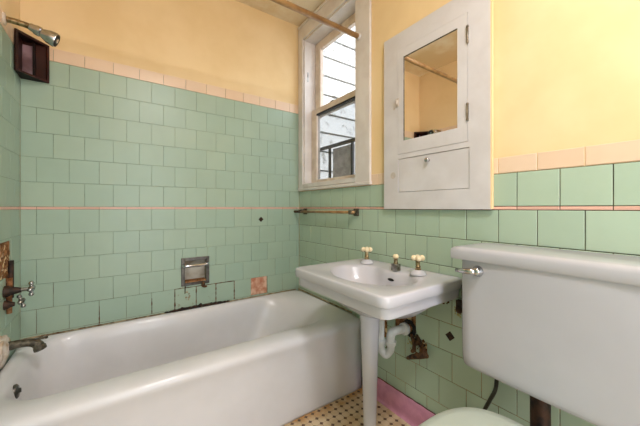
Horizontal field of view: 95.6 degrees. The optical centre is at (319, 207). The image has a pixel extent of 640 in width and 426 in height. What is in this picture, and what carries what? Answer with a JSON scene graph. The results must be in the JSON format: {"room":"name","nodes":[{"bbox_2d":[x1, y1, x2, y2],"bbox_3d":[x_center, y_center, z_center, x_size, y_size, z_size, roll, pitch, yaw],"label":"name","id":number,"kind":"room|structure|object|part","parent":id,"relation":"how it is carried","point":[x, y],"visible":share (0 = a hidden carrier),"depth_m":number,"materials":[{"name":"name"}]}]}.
{"room":"bathroom","nodes":[
{"label":"bathroom","id":0,"kind":"room"},
{"bbox_2d":[0,0,19,370],"bbox_3d":[-0.575,-0.192,0.076,0.144,2.434,3.100,0,0,-35],"label":"wall","id":1,"kind":"structure","parent":0,"point":[9,79],"depth_m":1.23,"materials":[{"name":"green tile"}]},
{"bbox_2d":[3,295,25,309],"bbox_3d":[-1.263,0.389,1.199,0.068,0.057,0.059,0,0,-35],"label":"tub valve","id":2,"kind":"object","parent":1,"relation":"attached to","point":[7,304],"visible":1,"depth_m":1.19,"materials":[{"name":"silver metal"}]},
{"bbox_3d":[-1.246,0.389,1.211,0.028,0.057,0.059,0,0,-35],"label":"cross handle","id":3,"kind":"part","parent":2,"relation":"part of","materials":[{"name":"silver metal"}]},
{"bbox_2d":[2,281,35,297],"bbox_3d":[-1.252,0.341,1.207,0.095,0.065,0.065,0,0,-35],"label":"tub valve","id":4,"kind":"object","parent":1,"relation":"attached to","point":[7,291],"visible":1,"depth_m":1.20,"materials":[{"name":"silver metal"}]},
{"bbox_3d":[-1.222,0.341,1.228,0.023,0.065,0.065,0,0,-35],"label":"cross handle","id":5,"kind":"part","parent":4,"relation":"part of","materials":[{"name":"silver metal"}]},
{"bbox_2d":[8,336,47,352],"bbox_3d":[-1.217,0.570,1.200,0.136,0.067,0.048,0,0,-35],"label":"tub spout","id":6,"kind":"object","parent":1,"relation":"attached to","point":[37,344],"visible":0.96,"depth_m":1.20,"materials":[{"name":"brown metal"}]},
{"bbox_3d":[-1.182,0.554,1.225,0.050,0.025,0.012,0,0,-35],"label":"diverter lever","id":7,"kind":"part","parent":6,"relation":"part of","materials":[{"name":"brown metal"}]},
{"bbox_2d":[2,12,59,46],"bbox_3d":[-1.208,-0.746,1.219,0.173,0.090,0.062,0,0,-35],"label":"shower","id":8,"kind":"object","parent":1,"relation":"attached to","point":[52,38],"visible":1,"depth_m":1.22,"materials":[{"name":"silver metal"}]},
{"bbox_3d":[-1.243,-0.761,1.195,0.088,0.030,0.023,0,0,-35],"label":"arm","id":9,"kind":"part","parent":8,"relation":"part of","materials":[{"name":"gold metal"}]},
{"bbox_2d":[14,28,48,82],"bbox_3d":[-1.343,-0.705,1.356,0.101,0.184,0.114,0,0,-35],"label":"shelf box","id":10,"kind":"object","parent":1,"relation":"attached to","point":[31,55],"visible":1,"depth_m":1.38,"materials":[{"name":"red wood"}]},
{"bbox_3d":[-1.391,-0.698,1.381,0.036,0.151,0.006,0,0,-35],"label":"worn panel","id":11,"kind":"part","parent":10,"relation":"part of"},
{"bbox_3d":[-1.343,-0.617,1.356,0.008,0.008,0.124,0,0,6],"label":"rail","id":12,"kind":"part","parent":10,"relation":"part of","materials":[{"name":"red wood"}]},
{"bbox_3d":[-1.343,-0.792,1.356,0.008,0.010,0.124,0,0,6],"label":"rail","id":13,"kind":"part","parent":10,"relation":"part of","materials":[{"name":"red wood"}]},
{"bbox_2d":[270,0,360,39],"bbox_3d":[-0.398,-0.985,1.235,1.518,0.038,0.038,0,0,-35],"label":"shower curtain rod","id":14,"kind":"object","parent":1,"relation":"attached to","point":[285,3],"visible":1,"depth_m":1.49,"materials":[{"name":"brown metal"}]},
{"bbox_2d":[20,0,298,339],"bbox_3d":[-0.825,-0.192,1.861,1.775,2.434,0.125,0,0,-35],"label":"wall","id":15,"kind":"structure","parent":0,"point":[160,133],"depth_m":1.68,"materials":[{"name":"green tile"}]},
{"bbox_2d":[181,256,209,293],"bbox_3d":[-0.785,0.417,1.826,0.166,0.219,0.098,0,0,-35],"label":"soap dish","id":16,"kind":"object","parent":15,"relation":"attached to","point":[194,270],"visible":1,"depth_m":1.84,"materials":[{"name":"silver metal"}]},
{"bbox_2d":[185,277,205,282],"bbox_3d":[-0.790,0.456,1.833,0.124,0.008,0.061,0,0,-35],"label":"tray","id":17,"kind":"object","parent":16,"relation":"on","point":[187,279],"depth_m":1.83,"materials":[{"name":"paint"}]},
{"bbox_2d":[236,0,324,25],"bbox_3d":[0.074,-1.459,0.589,1.795,0.100,3.240,0,0,-35],"label":"ceiling","id":18,"kind":"structure","parent":0,"point":[274,9],"depth_m":2.04,"materials":[{"name":"beige paint"}]},
{"bbox_2d":[284,386,410,425],"bbox_3d":[0.383,1.065,0.146,1.795,0.080,4.320,0,0,-35],"label":"floor","id":19,"kind":"structure","parent":0,"point":[347,410],"depth_m":1.43,"materials":[{"name":"tile"}]},
{"bbox_2d":[0,288,361,425],"bbox_3d":[-0.586,0.814,1.517,1.530,0.423,0.747,0,0,-35],"label":"bathtub","id":20,"kind":"object","parent":19,"relation":"on","point":[276,358],"visible":0.99,"depth_m":1.38,"materials":[{"name":"ceramic"}]},
{"bbox_3d":[-1.139,0.687,1.085,0.031,0.054,0.052,0,0,-35],"label":"overflow plate","id":21,"kind":"part","parent":20,"relation":"part of","materials":[{"name":"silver metal"}]},
{"bbox_2d":[295,254,461,425],"bbox_3d":[0.226,0.619,1.290,0.460,0.813,0.592,0,0,-35],"label":"sink","id":22,"kind":"object","parent":19,"relation":"on","point":[374,291],"depth_m":1.23,"materials":[{"name":"ceramic"}]},
{"bbox_2d":[360,247,372,263],"bbox_3d":[0.244,0.246,1.515,0.069,0.084,0.069,0,0,-35],"label":"faucet","id":23,"kind":"object","parent":22,"relation":"on","point":[366,260],"visible":1,"depth_m":1.50,"materials":[{"name":"ceramic"}]},
{"bbox_3d":[0.244,0.246,1.515,0.028,0.047,0.028,0,0,-35],"label":"stem","id":24,"kind":"part","parent":23,"relation":"part of","materials":[{"name":"gold metal"}]},
{"bbox_3d":[0.244,0.216,1.515,0.050,0.025,0.050,0,0,-35],"label":"cross handle","id":25,"kind":"part","parent":23,"relation":"part of","materials":[{"name":"beige ceramic"}]},
{"bbox_3d":[0.221,0.740,1.286,0.096,0.570,0.096,0,0,-35],"label":"leg","id":26,"kind":"part","parent":22,"relation":"part of","materials":[{"name":"ceramic"}]},
{"bbox_2d":[295,258,461,319],"bbox_3d":[0.226,0.376,1.290,0.460,0.179,0.592,0,0,-35],"label":"basin","id":27,"kind":"object","parent":22,"relation":"in","point":[374,291],"depth_m":1.14,"materials":[{"name":"ceramic"}]},
{"bbox_3d":[0.349,0.249,1.335,0.030,0.075,0.032,0,0,-35],"label":"pop up knob","id":28,"kind":"part","parent":22,"relation":"part of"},
{"bbox_2d":[378,319,415,358],"bbox_3d":[0.338,0.581,1.376,0.217,0.272,0.103,0,0,-22],"label":"trap","id":29,"kind":"object","parent":22,"relation":"attached to","point":[403,328],"visible":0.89,"depth_m":1.37,"materials":[{"name":"white plastic"}]},
{"bbox_3d":[0.373,0.599,1.387,0.119,0.074,0.048,0,0,-21],"label":"waste arm","id":30,"kind":"part","parent":29,"relation":"part of","materials":[{"name":"white plastic"}]},
{"bbox_2d":[410,254,425,275],"bbox_3d":[0.425,0.246,1.257,0.069,0.084,0.069,0,0,-35],"label":"faucet","id":31,"kind":"object","parent":22,"relation":"on","point":[417,271],"visible":1,"depth_m":1.24,"materials":[{"name":"ceramic"}]},
{"bbox_3d":[0.425,0.246,1.257,0.028,0.047,0.028,0,0,-35],"label":"stem","id":32,"kind":"part","parent":31,"relation":"part of","materials":[{"name":"gold metal"}]},
{"bbox_3d":[0.425,0.216,1.257,0.050,0.025,0.050,0,0,-35],"label":"cross handle","id":33,"kind":"part","parent":31,"relation":"part of","materials":[{"name":"beige ceramic"}]},
{"bbox_2d":[419,243,639,425],"bbox_3d":[0.504,0.578,0.694,0.691,0.895,0.572,0,0,-35],"label":"toilet","id":34,"kind":"object","parent":19,"relation":"on","point":[560,328],"visible":1,"depth_m":0.77,"materials":[{"name":"ceramic"}]},
{"bbox_3d":[0.486,0.203,0.945,0.034,0.036,0.082,0,0,-35],"label":"flush lever","id":35,"kind":"part","parent":34,"relation":"part of","materials":[{"name":"silver metal"}]},
{"bbox_3d":[0.389,0.609,0.657,0.460,0.031,0.380,0,0,-35],"label":"seat lid","id":36,"kind":"part","parent":34,"relation":"part of","materials":[{"name":"plastic"}]},
{"bbox_3d":[0.695,0.151,0.827,0.208,0.042,0.572,0,0,-35],"label":"tank lid","id":37,"kind":"part","parent":34,"relation":"part of","materials":[{"name":"ceramic"}]},
{"bbox_2d":[299,0,639,425],"bbox_3d":[0.746,-0.192,1.070,0.143,2.434,3.220,0,0,-35],"label":"wall","id":38,"kind":"structure","parent":0,"point":[567,72],"depth_m":1.02,"materials":[{"name":"green tile"}]},
{"bbox_2d":[294,208,358,215],"bbox_3d":[0.014,0.025,1.948,0.058,0.044,0.678,0,0,-35],"label":"towel bar","id":39,"kind":"object","parent":38,"relation":"attached to","point":[355,212],"visible":1,"depth_m":1.80,"materials":[{"name":"brown metal"}]},
{"bbox_2d":[298,0,371,190],"bbox_3d":[0.116,-0.758,1.959,0.160,1.257,0.780,0,0,-35],"label":"window","id":40,"kind":"structure","parent":38,"relation":"in","point":[357,13],"depth_m":2.01,"materials":[{"name":"white paint"}]},
{"bbox_3d":[-0.144,-0.751,2.215,0.014,1.238,0.063,0,0,-35],"label":"casing","id":41,"kind":"part","parent":40,"relation":"part of","materials":[{"name":"white paint"}]},
{"bbox_3d":[0.058,-1.329,1.919,0.020,0.117,0.780,0,0,-35],"label":"head casing","id":42,"kind":"part","parent":40,"relation":"part of","materials":[{"name":"white paint"}]},
{"bbox_3d":[0.109,-0.460,1.992,0.032,0.560,0.566,0,0,-35],"label":"sash","id":43,"kind":"part","parent":40,"relation":"part of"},
{"bbox_3d":[0.137,-0.973,2.012,0.032,0.566,0.566,0,0,-35],"label":"sash","id":44,"kind":"part","parent":40,"relation":"part of","materials":[{"name":"white wood"}]},
{"bbox_3d":[0.116,-0.155,1.959,0.160,0.050,0.780,0,0,-35],"label":"sill","id":45,"kind":"part","parent":40,"relation":"part of","materials":[{"name":"white paint"}]},
{"bbox_3d":[0.246,-0.751,1.653,0.016,1.238,0.121,0,0,-35],"label":"casing","id":46,"kind":"part","parent":40,"relation":"part of","materials":[{"name":"white paint"}]},
{"bbox_2d":[320,138,354,177],"bbox_3d":[0.189,-0.281,2.077,0.096,0.413,0.810,0,0,-35],"label":"guard","id":47,"kind":"object","parent":38,"relation":"attached to","point":[343,157],"visible":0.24,"depth_m":2.16,"materials":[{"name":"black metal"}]},
{"bbox_3d":[0.077,-0.278,2.259,0.016,0.375,0.016,0,0,-35],"label":"post","id":48,"kind":"part","parent":47,"relation":"part of","materials":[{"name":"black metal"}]},
{"bbox_3d":[0.199,-0.476,2.084,0.020,0.023,0.810,0,0,-35],"label":"rail","id":49,"kind":"part","parent":47,"relation":"part of","materials":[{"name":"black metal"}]},
{"bbox_3d":[0.227,-0.278,2.043,0.016,0.375,0.016,0,0,-35],"label":"post","id":50,"kind":"part","parent":47,"relation":"part of","materials":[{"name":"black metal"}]},
{"bbox_2d":[362,377,435,425],"bbox_3d":[0.896,0.967,0.715,0.022,0.116,2.265,0,0,-35],"label":"baseboard","id":51,"kind":"structure","parent":38,"relation":"attached to","point":[402,405],"depth_m":1.42,"materials":[{"name":"pink tile"}]},
{"bbox_2d":[406,334,428,359],"bbox_3d":[0.450,0.653,1.325,0.058,0.112,0.120,0,0,-35],"label":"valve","id":52,"kind":"object","parent":38,"relation":"attached to","point":[423,354],"visible":1,"depth_m":1.32,"materials":[{"name":"brown metal"}]},
{"bbox_2d":[384,0,493,208],"bbox_3d":[0.483,-0.427,1.290,0.036,0.865,0.529,0,0,-35],"label":"medicine cabinet","id":53,"kind":"object","parent":38,"relation":"attached to","point":[439,69],"visible":1,"depth_m":1.24,"materials":[{"name":"white paint"}]},
{"bbox_2d":[404,30,456,139],"bbox_3d":[0.489,-0.529,1.298,0.012,0.407,0.272,0,0,-35],"label":"mirror","id":54,"kind":"object","parent":53,"relation":"attached to","point":[430,67],"depth_m":1.28,"materials":[{"name":"clear mirror"}]},
{"bbox_3d":[0.491,-0.519,1.294,0.016,0.510,0.346,0,0,-35],"label":"door","id":55,"kind":"part","parent":53,"relation":"part of","materials":[{"name":"white wood"}]},
{"bbox_2d":[455,285,461,313],"bbox_3d":[0.570,0.370,1.179,0.026,0.122,0.036,0,0,-35],"label":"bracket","id":56,"kind":"object","parent":38,"relation":"attached to","point":[458,308],"visible":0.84,"depth_m":1.17,"materials":[{"name":"brown metal"}]},
{"bbox_3d":[2.393,1.275,2.206,3.860,0.300,5.000,0,0,-35],"label":"ground","id":57,"kind":"structure","parent":0,"visible":0},
{"bbox_2d":[320,26,354,178],"bbox_3d":[0.935,-0.979,4.018,3.380,4.208,0.080,0,0,-35],"label":"wall","id":58,"kind":"structure","parent":57,"relation":"on","point":[339,57],"depth_m":3.48,"materials":[{"name":"white wood"}]}
]}

